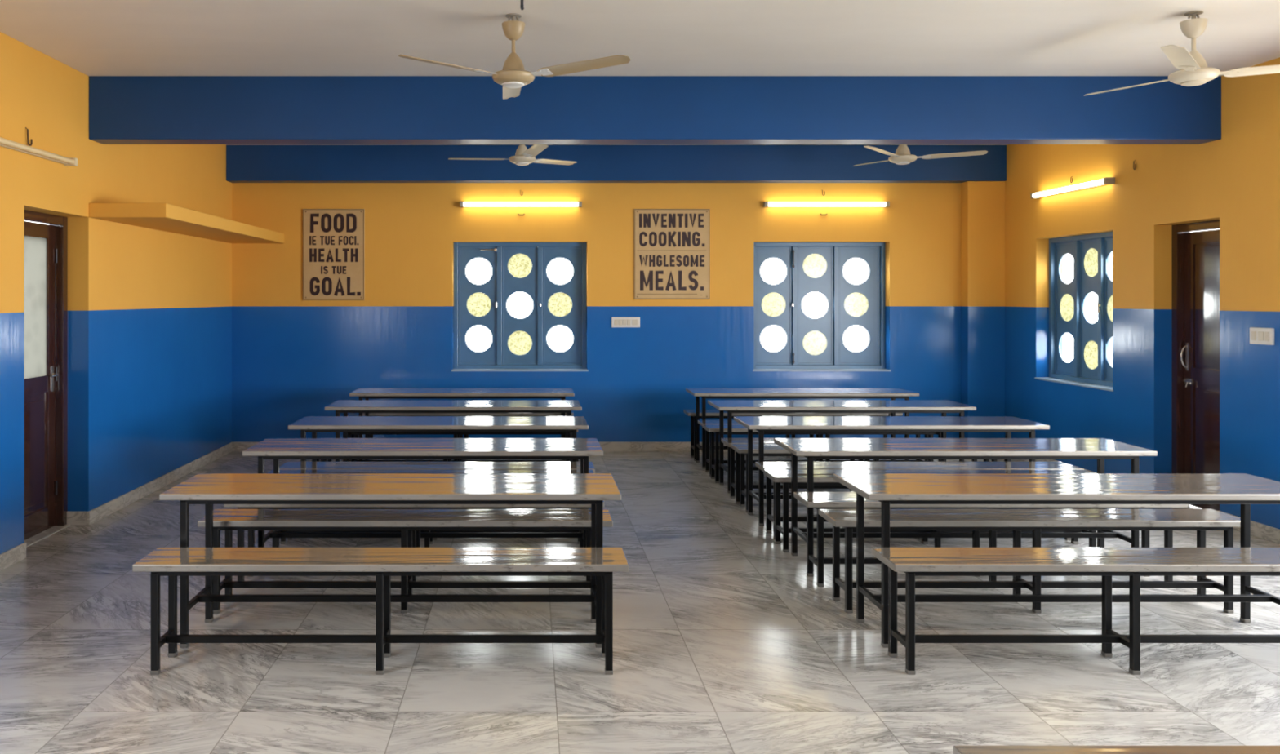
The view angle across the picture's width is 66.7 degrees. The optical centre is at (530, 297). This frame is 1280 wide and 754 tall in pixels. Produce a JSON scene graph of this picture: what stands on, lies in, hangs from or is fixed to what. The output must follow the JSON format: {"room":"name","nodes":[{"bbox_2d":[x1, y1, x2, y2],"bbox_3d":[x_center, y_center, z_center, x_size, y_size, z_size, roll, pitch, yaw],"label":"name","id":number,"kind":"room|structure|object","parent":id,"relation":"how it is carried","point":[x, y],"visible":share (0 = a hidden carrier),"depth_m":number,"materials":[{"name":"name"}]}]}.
{"room":"eatery","nodes":[
{"label":"eatery","id":0,"kind":"room"},
{"bbox_2d":[0,31,231,554],"bbox_3d":[-3.340,0.020,4.080,0.260,3.260,12.560,0,0,0],"label":"wall","id":1,"kind":"structure","parent":0,"point":[149,310],"depth_m":7.41,"materials":[{"name":"paint"}]},
{"bbox_2d":[25,127,32,146],"bbox_3d":[-3.202,-1.025,6.152,0.022,0.116,0.054,0,0,0],"label":"wire hook","id":2,"kind":"object","parent":1,"relation":"attached to","point":[28,143],"visible":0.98,"depth_m":6.13,"materials":[{"name":"metal"}]},
{"bbox_2d":[0,137,77,166],"bbox_3d":[-3.170,-0.935,6.130,0.080,0.056,1.074,0,0,0],"label":"wall lamp","id":3,"kind":"object","parent":1,"relation":"attached to","point":[67,162],"visible":1,"depth_m":6.17,"materials":[{"name":"white plastic"}]},
{"bbox_2d":[24,209,70,546],"bbox_3d":[-3.400,0.532,6.555,0.140,2.235,0.890,0,0,0],"label":"door","id":4,"kind":"structure","parent":1,"relation":"in","point":[46,235],"depth_m":6.81,"materials":[{"name":"brown wood"}]},
{"bbox_2d":[0,442,232,571],"bbox_3d":[-3.302,1.601,4.080,0.216,0.098,12.560,0,0,0],"label":"baseboard","id":5,"kind":"structure","parent":1,"relation":"attached to","point":[15,555],"depth_m":7.58,"materials":[{"name":"stone"}]},
{"bbox_2d":[88,203,284,243],"bbox_3d":[-2.928,-0.634,8.680,0.565,0.105,3.360,0,0,0],"label":"shelf","id":6,"kind":"object","parent":1,"relation":"attached to","point":[166,217],"depth_m":7.70,"materials":[{"name":"paint"}]},
{"bbox_2d":[88,75,1221,144],"bbox_3d":[0.905,-1.380,7.117,8.230,0.460,0.235,0,0,0],"label":"beam","id":7,"kind":"structure","parent":1,"relation":"attached to","point":[123,109],"depth_m":7.00,"materials":[{"name":"blue paint"}]},
{"bbox_2d":[231,182,960,442],"bbox_3d":[0.905,0.020,10.490,8.750,3.260,0.260,0,0,0],"label":"wall","id":8,"kind":"structure","parent":0,"point":[293,357],"depth_m":10.36,"materials":[{"name":"paint"}]},
{"bbox_2d":[302,208,364,300],"bbox_3d":[-2.113,-0.462,10.348,0.663,0.982,0.021,0,0,0],"label":"wall sign","id":9,"kind":"object","parent":8,"relation":"attached to","point":[334,239],"visible":1,"depth_m":10.34,"materials":[{"name":"beige paper"}]},
{"bbox_2d":[232,442,735,451],"bbox_3d":[0.905,1.601,10.267,8.198,0.098,0.186,0,0,0],"label":"baseboard","id":10,"kind":"structure","parent":8,"relation":"attached to","point":[237,446],"depth_m":10.34,"materials":[{"name":"stone"}]},
{"bbox_2d":[451,242,588,371],"bbox_3d":[-0.114,0.096,10.460,1.470,1.396,0.220,0,0,0],"label":"window","id":11,"kind":"structure","parent":8,"relation":"in","point":[517,344],"depth_m":10.53,"materials":[{"name":"blue metal"}]},
{"bbox_2d":[457,246,497,364],"bbox_3d":[-0.579,0.089,10.534,0.426,1.292,0.022,0,0,0],"label":"shutter","id":12,"kind":"object","parent":11,"relation":"attached to","point":[475,308],"depth_m":10.53,"materials":[{"name":"blue metal"}]},
{"bbox_2d":[502,246,537,364],"bbox_3d":[-0.118,0.089,10.534,0.391,1.292,0.022,0,0,0],"label":"shutter","id":13,"kind":"object","parent":11,"relation":"attached to","point":[519,335],"depth_m":10.53,"materials":[{"name":"blue metal"}]},
{"bbox_2d":[542,246,582,364],"bbox_3d":[0.347,0.089,10.534,0.435,1.292,0.022,0,0,0],"label":"shutter","id":14,"kind":"object","parent":11,"relation":"attached to","point":[562,304],"depth_m":10.53,"materials":[{"name":"blue metal"}]},
{"bbox_2d":[459,201,582,207],"bbox_3d":[-0.104,-0.997,10.320,1.304,0.056,0.080,0,0,0],"label":"wall lamp","id":15,"kind":"object","parent":8,"relation":"attached to","point":[462,204],"visible":1,"depth_m":10.28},
{"bbox_2d":[226,145,1006,182],"bbox_3d":[0.905,-1.421,10.260,8.230,0.378,0.200,0,0,0],"label":"beam","id":16,"kind":"structure","parent":8,"relation":"attached to","point":[244,163],"depth_m":10.16,"materials":[{"name":"blue paint"}]},
{"bbox_2d":[611,317,639,327],"bbox_3d":[1.020,0.265,10.345,0.297,0.096,0.029,0,0,0],"label":"switch plate","id":17,"kind":"object","parent":8,"relation":"attached to","point":[615,322],"visible":1,"depth_m":10.33,"materials":[{"name":"white plastic"}]},
{"bbox_2d":[626,320,631,324],"bbox_3d":[1.054,0.265,10.335,0.040,0.060,0.010,0,0,0],"label":"switch","id":18,"kind":"object","parent":17,"relation":"attached to","point":[628,322],"depth_m":10.33,"materials":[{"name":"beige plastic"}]},
{"bbox_2d":[631,320,637,324],"bbox_3d":[1.119,0.265,10.338,0.060,0.060,0.005,0,0,0],"label":"socket","id":19,"kind":"object","parent":17,"relation":"attached to","point":[633,322],"depth_m":10.34,"materials":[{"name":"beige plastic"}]},
{"bbox_2d":[633,208,710,299],"bbox_3d":[1.519,-0.466,10.348,0.816,0.974,0.021,0,0,0],"label":"wall sign","id":20,"kind":"object","parent":8,"relation":"attached to","point":[672,246],"visible":1,"depth_m":10.34,"materials":[{"name":"beige paper"}]},
{"bbox_2d":[752,242,891,371],"bbox_3d":[3.131,0.096,10.460,1.487,1.396,0.220,0,0,0],"label":"window","id":21,"kind":"structure","parent":8,"relation":"in","point":[812,344],"depth_m":10.53,"materials":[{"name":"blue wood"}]},
{"bbox_2d":[755,246,791,364],"bbox_3d":[2.650,0.089,10.534,0.412,1.292,0.022,0,0,0],"label":"shutter","id":22,"kind":"object","parent":21,"relation":"attached to","point":[773,303],"depth_m":10.53,"materials":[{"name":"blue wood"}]},
{"bbox_2d":[797,246,833,364],"bbox_3d":[3.108,0.089,10.534,0.400,1.292,0.022,0,0,0],"label":"shutter","id":23,"kind":"object","parent":21,"relation":"attached to","point":[815,264],"depth_m":10.53,"materials":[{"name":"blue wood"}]},
{"bbox_2d":[839,246,879,364],"bbox_3d":[3.588,0.089,10.534,0.457,1.292,0.022,0,0,0],"label":"shutter","id":24,"kind":"object","parent":21,"relation":"attached to","point":[860,304],"depth_m":10.53,"materials":[{"name":"blue metal"}]},
{"bbox_2d":[763,201,889,207],"bbox_3d":[3.166,-0.997,10.320,1.334,0.056,0.080,0,0,0],"label":"wall lamp","id":25,"kind":"object","parent":8,"relation":"attached to","point":[886,204],"visible":1,"depth_m":10.28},
{"bbox_2d":[960,181,1004,438],"bbox_3d":[4.822,0.209,10.275,0.395,2.882,0.170,0,0,0],"label":"pillar","id":26,"kind":"structure","parent":8,"relation":"attached to","point":[982,202],"depth_m":10.19,"materials":[{"name":"paint"}]},
{"bbox_2d":[0,451,1279,753],"bbox_3d":[0.905,1.710,4.080,8.750,0.120,13.080,0,0,0],"label":"floor","id":27,"kind":"structure","parent":0,"point":[724,642],"depth_m":4.34,"materials":[{"name":"stone"}]},
{"bbox_2d":[132,547,629,675],"bbox_3d":[-0.651,1.405,4.332,2.160,0.490,0.295,0,0,0],"label":"bench","id":28,"kind":"object","parent":27,"relation":"on","point":[383,563],"visible":1,"depth_m":4.26,"materials":[{"name":"wood"}]},
{"bbox_2d":[159,473,621,648],"bbox_3d":[-0.655,1.284,4.765,2.160,0.732,0.530,0,0,0],"label":"dining table","id":29,"kind":"object","parent":27,"relation":"on","point":[208,490],"visible":0.89,"depth_m":4.70,"materials":[{"name":"wood"}]},
{"bbox_2d":[197,508,613,613],"bbox_3d":[-0.651,1.405,5.152,2.160,0.490,0.295,0,0,0],"label":"bench","id":30,"kind":"object","parent":27,"relation":"on","point":[406,521],"visible":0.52,"depth_m":5.11,"materials":[{"name":"black metal"}]},
{"bbox_2d":[223,500,604,581],"bbox_3d":[-0.661,1.405,5.612,2.160,0.490,0.295,0,0,0],"label":"bench","id":31,"kind":"object","parent":27,"relation":"on","point":[415,534],"visible":0.17,"depth_m":5.46,"materials":[{"name":"black metal"}]},
{"bbox_2d":[242,438,603,547],"bbox_3d":[-0.645,1.284,6.025,2.160,0.732,0.530,0,0,0],"label":"dining table","id":32,"kind":"object","parent":27,"relation":"on","point":[275,449],"visible":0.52,"depth_m":5.93,"materials":[{"name":"black metal"}]},
{"bbox_2d":[267,469,593,547],"bbox_3d":[-0.661,1.405,6.357,2.160,0.490,0.295,0,0,0],"label":"bench","id":33,"kind":"object","parent":27,"relation":"on","point":[428,541],"visible":0.2,"depth_m":6.41,"materials":[{"name":"black metal"}]},
{"bbox_2d":[279,462,595,540],"bbox_3d":[-0.643,1.405,6.673,2.160,0.490,0.295,0,0,0],"label":"bench","id":34,"kind":"object","parent":27,"relation":"on","point":[288,465],"visible":0.16,"depth_m":6.66,"materials":[{"name":"black metal"}]},
{"bbox_2d":[288,416,588,462],"bbox_3d":[-0.663,1.284,7.185,2.160,0.732,0.530,0,0,0],"label":"dining table","id":35,"kind":"object","parent":27,"relation":"on","point":[313,424],"visible":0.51,"depth_m":6.96,"materials":[{"name":"black metal"}]},
{"bbox_2d":[316,459,578,462],"bbox_3d":[-0.643,1.405,7.513,2.160,0.490,0.295,0,0,0],"label":"bench","id":36,"kind":"object","parent":27,"relation":"on","point":[317,460],"visible":0.02,"depth_m":7.40,"materials":[{"name":"black metal"}]},
{"bbox_2d":[324,400,582,462],"bbox_3d":[-0.649,1.284,8.355,2.160,0.732,0.530,0,0,0],"label":"dining table","id":37,"kind":"object","parent":27,"relation":"on","point":[345,407],"visible":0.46,"depth_m":8.16,"materials":[{"name":"black metal"}]},
{"bbox_2d":[351,435,565,462],"bbox_3d":[-0.647,1.405,9.002,2.160,0.490,0.295,0,0,0],"label":"bench","id":38,"kind":"object","parent":27,"relation":"on","point":[352,436],"visible":0.04,"depth_m":8.99,"materials":[{"name":"black metal"}]},
{"bbox_2d":[342,429,577,462],"bbox_3d":[-0.657,1.405,8.682,2.160,0.490,0.295,0,0,0],"label":"bench","id":39,"kind":"object","parent":27,"relation":"on","point":[456,435],"visible":0.09,"depth_m":8.57,"materials":[{"name":"black metal"}]},
{"bbox_2d":[349,388,574,460],"bbox_3d":[-0.659,1.284,9.515,2.160,0.732,0.530,0,0,0],"label":"dining table","id":40,"kind":"object","parent":27,"relation":"on","point":[366,393],"visible":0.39,"depth_m":9.29,"materials":[{"name":"black metal"}]},
{"bbox_2d":[362,410,573,460],"bbox_3d":[-0.647,1.405,9.842,2.160,0.490,0.295,0,0,0],"label":"bench","id":41,"kind":"object","parent":27,"relation":"on","point":[572,413],"visible":0.21,"depth_m":9.70,"materials":[{"name":"beige wood"}]},
{"bbox_2d":[683,409,902,461],"bbox_3d":[2.666,1.405,9.842,2.160,0.490,0.295,0,0,0],"label":"bench","id":42,"kind":"object","parent":27,"relation":"on","point":[710,414],"visible":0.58,"depth_m":9.70,"materials":[{"name":"black metal"}]},
{"bbox_2d":[685,388,919,468],"bbox_3d":[2.654,1.284,9.515,2.160,0.732,0.530,0,0,0],"label":"dining table","id":43,"kind":"object","parent":27,"relation":"on","point":[893,393],"visible":0.74,"depth_m":9.36,"materials":[{"name":"black metal"}]},
{"bbox_2d":[697,419,928,476],"bbox_3d":[2.666,1.405,9.002,2.160,0.490,0.295,0,0,0],"label":"bench","id":44,"kind":"object","parent":27,"relation":"on","point":[708,435],"visible":0.27,"depth_m":8.99,"materials":[{"name":"black metal"}]},
{"bbox_2d":[702,424,941,483],"bbox_3d":[2.656,1.405,8.682,2.160,0.490,0.295,0,0,0],"label":"bench","id":45,"kind":"object","parent":27,"relation":"on","point":[737,429],"visible":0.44,"depth_m":8.57,"materials":[{"name":"black metal"}]},
{"bbox_2d":[707,400,976,493],"bbox_3d":[2.664,1.284,8.355,2.160,0.732,0.530,0,0,0],"label":"dining table","id":46,"kind":"object","parent":27,"relation":"on","point":[943,407],"visible":0.69,"depth_m":8.16,"materials":[{"name":"black metal"}]},
{"bbox_2d":[720,438,989,504],"bbox_3d":[2.656,1.405,7.822,2.160,0.490,0.295,0,0,0],"label":"bench","id":47,"kind":"object","parent":27,"relation":"on","point":[727,442],"visible":0.29,"depth_m":7.81,"materials":[{"name":"black metal"}]},
{"bbox_2d":[730,444,1004,512],"bbox_3d":[2.670,1.405,7.513,2.160,0.490,0.295,0,0,0],"label":"bench","id":48,"kind":"object","parent":27,"relation":"on","point":[770,450],"visible":0.27,"depth_m":7.45,"materials":[{"name":"black metal"}]},
{"bbox_2d":[733,416,1049,526],"bbox_3d":[2.650,1.284,7.185,2.160,0.732,0.530,0,0,0],"label":"dining table","id":49,"kind":"object","parent":27,"relation":"on","point":[1006,424],"visible":0.78,"depth_m":6.98,"materials":[{"name":"black metal"}]},
{"bbox_2d":[755,462,1084,540],"bbox_3d":[2.670,1.405,6.673,2.160,0.490,0.295,0,0,0],"label":"bench","id":50,"kind":"object","parent":27,"relation":"on","point":[761,465],"visible":0.3,"depth_m":6.66,"materials":[{"name":"brown wood"}]},
{"bbox_2d":[763,469,1096,552],"bbox_3d":[2.652,1.405,6.357,2.160,0.490,0.295,0,0,0],"label":"bench","id":51,"kind":"object","parent":27,"relation":"on","point":[821,477],"visible":0.48,"depth_m":6.38,"materials":[{"name":"black metal"}]},
{"bbox_2d":[773,438,1157,571],"bbox_3d":[2.668,1.284,6.025,2.160,0.732,0.530,0,0,0],"label":"dining table","id":52,"kind":"object","parent":27,"relation":"on","point":[1100,450],"visible":0.68,"depth_m":5.93,"materials":[{"name":"black metal"}]},
{"bbox_2d":[793,492,1188,586],"bbox_3d":[2.652,1.405,5.612,2.160,0.490,0.295,0,0,0],"label":"bench","id":53,"kind":"object","parent":27,"relation":"on","point":[817,500],"visible":0.43,"depth_m":5.50,"materials":[{"name":"black metal"}]},
{"bbox_2d":[818,508,1239,613],"bbox_3d":[2.662,1.405,5.152,2.160,0.490,0.295,0,0,0],"label":"bench","id":54,"kind":"object","parent":27,"relation":"on","point":[1016,520],"visible":0.85,"depth_m":5.11,"materials":[{"name":"black metal"}]},
{"bbox_2d":[833,473,1279,648],"bbox_3d":[2.658,1.284,4.765,2.160,0.732,0.530,0,0,0],"label":"dining table","id":55,"kind":"object","parent":27,"relation":"on","point":[1245,490],"visible":0.96,"depth_m":4.72,"materials":[{"name":"black metal"}]},
{"bbox_2d":[871,547,1279,675],"bbox_3d":[2.662,1.405,4.332,2.160,0.490,0.295,0,0,0],"label":"bench","id":56,"kind":"object","parent":27,"relation":"on","point":[1134,563],"visible":1,"depth_m":4.30,"materials":[{"name":"brown wood"}]},
{"bbox_2d":[953,746,1279,753],"bbox_3d":[2.174,1.405,2.353,2.160,0.490,0.295,0,0,0],"label":"bench","id":57,"kind":"object","parent":27,"relation":"on","point":[957,749],"visible":1,"depth_m":2.47,"materials":[{"name":"brown wood"}]},
{"bbox_2d":[0,0,1279,145],"bbox_3d":[0.905,-1.685,4.080,8.750,0.150,13.080,0,0,0],"label":"ceiling","id":58,"kind":"structure","parent":0,"point":[92,37],"depth_m":5.90,"materials":[{"name":"white paint"}]},
{"bbox_2d":[448,144,577,165],"bbox_3d":[-0.159,-1.408,8.665,1.205,0.412,1.204,0,0,0],"label":"ceiling fan","id":59,"kind":"object","parent":58,"relation":"hanging from","point":[523,156],"visible":0.69,"depth_m":8.70,"materials":[{"name":"beige metal"}]},
{"bbox_2d":[398,13,630,99],"bbox_3d":[-0.083,-1.408,5.648,1.244,0.412,1.114,0,0,0],"label":"ceiling fan","id":60,"kind":"object","parent":58,"relation":"hanging from","point":[513,76],"visible":1,"depth_m":5.42,"materials":[{"name":"beige metal"}]},
{"bbox_2d":[520,0,524,10],"bbox_3d":[-0.044,-1.554,5.020,0.040,0.112,0.040,0,0,0],"label":"ceiling hook","id":61,"kind":"object","parent":58,"relation":"hanging from","point":[522,5],"visible":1,"depth_m":5.01,"materials":[{"name":"metal"}]},
{"bbox_2d":[853,144,987,166],"bbox_3d":[3.450,-1.408,8.780,1.200,0.412,1.209,0,0,0],"label":"ceiling fan","id":62,"kind":"object","parent":58,"relation":"hanging from","point":[902,156],"visible":0.75,"depth_m":8.62,"materials":[{"name":"beige metal"}]},
{"bbox_2d":[1084,10,1279,96],"bbox_3d":[3.850,-1.408,5.519,1.188,0.412,1.217,0,0,0],"label":"ceiling fan","id":63,"kind":"object","parent":58,"relation":"hanging from","point":[1194,70],"visible":1,"depth_m":5.39,"materials":[{"name":"beige metal"}]},
{"bbox_2d":[1004,57,1279,529],"bbox_3d":[5.150,0.020,4.080,0.260,3.260,12.560,0,0,0],"label":"wall","id":64,"kind":"structure","parent":0,"point":[1233,180],"depth_m":7.78,"materials":[{"name":"paint"}]},
{"bbox_2d":[1030,177,1115,199],"bbox_3d":[4.980,-1.005,8.900,0.080,0.056,1.254,0,0,0],"label":"wall lamp","id":65,"kind":"object","parent":64,"relation":"attached to","point":[1108,180],"visible":1,"depth_m":8.78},
{"bbox_2d":[1034,231,1113,391],"bbox_3d":[5.120,0.112,8.940,0.220,1.394,1.284,0,0,0],"label":"window","id":66,"kind":"structure","parent":64,"relation":"in","point":[1091,366],"depth_m":9.07,"materials":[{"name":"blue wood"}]},
{"bbox_2d":[1054,240,1073,376],"bbox_3d":[5.194,0.105,9.335,0.022,1.290,0.379,0,0,0],"label":"shutter","id":67,"kind":"object","parent":66,"relation":"attached to","point":[1064,292],"depth_m":9.41,"materials":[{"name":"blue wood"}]},
{"bbox_2d":[1080,238,1097,379],"bbox_3d":[5.194,0.105,8.926,0.022,1.290,0.336,0,0,0],"label":"shutter","id":68,"kind":"object","parent":66,"relation":"attached to","point":[1088,247],"depth_m":8.97,"materials":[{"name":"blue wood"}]},
{"bbox_2d":[1104,236,1112,382],"bbox_3d":[5.194,0.105,8.531,0.022,1.290,0.352,0,0,0],"label":"shutter","id":69,"kind":"object","parent":66,"relation":"attached to","point":[1108,241],"depth_m":8.67,"materials":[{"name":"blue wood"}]},
{"bbox_2d":[1022,459,1279,544],"bbox_3d":[5.077,1.601,3.995,0.146,0.098,12.390,0,0,0],"label":"baseboard","id":70,"kind":"structure","parent":64,"relation":"attached to","point":[1260,531],"depth_m":6.60,"materials":[{"name":"stone"}]},
{"bbox_2d":[1171,219,1219,511],"bbox_3d":[5.213,0.532,7.390,0.105,2.235,0.740,0,0,0],"label":"door","id":71,"kind":"structure","parent":64,"relation":"in","point":[1195,246],"depth_m":7.57,"materials":[{"name":"brown wood"}]},
{"bbox_2d":[1249,327,1274,345],"bbox_3d":[5.005,0.263,6.576,0.029,0.115,0.213,0,0,0],"label":"switch plate","id":72,"kind":"object","parent":64,"relation":"attached to","point":[1258,335],"visible":1,"depth_m":6.57,"materials":[{"name":"white plastic"}]},
{"bbox_2d":[1251,331,1256,340],"bbox_3d":[4.995,0.264,6.657,0.010,0.062,0.035,0,0,0],"label":"switch","id":73,"kind":"object","parent":72,"relation":"attached to","point":[1253,333],"depth_m":6.65,"materials":[{"name":"beige plastic"}]},
{"bbox_2d":[1257,331,1263,341],"bbox_3d":[4.997,0.264,6.595,0.005,0.062,0.050,0,0,0],"label":"switch","id":74,"kind":"object","parent":72,"relation":"attached to","point":[1260,334],"depth_m":6.59,"materials":[{"name":"beige plastic"}]},
{"bbox_2d":[1264,332,1269,341],"bbox_3d":[4.995,0.264,6.537,0.010,0.062,0.035,0,0,0],"label":"switch","id":75,"kind":"object","parent":72,"relation":"attached to","point":[1266,334],"depth_m":6.53,"materials":[{"name":"beige plastic"}]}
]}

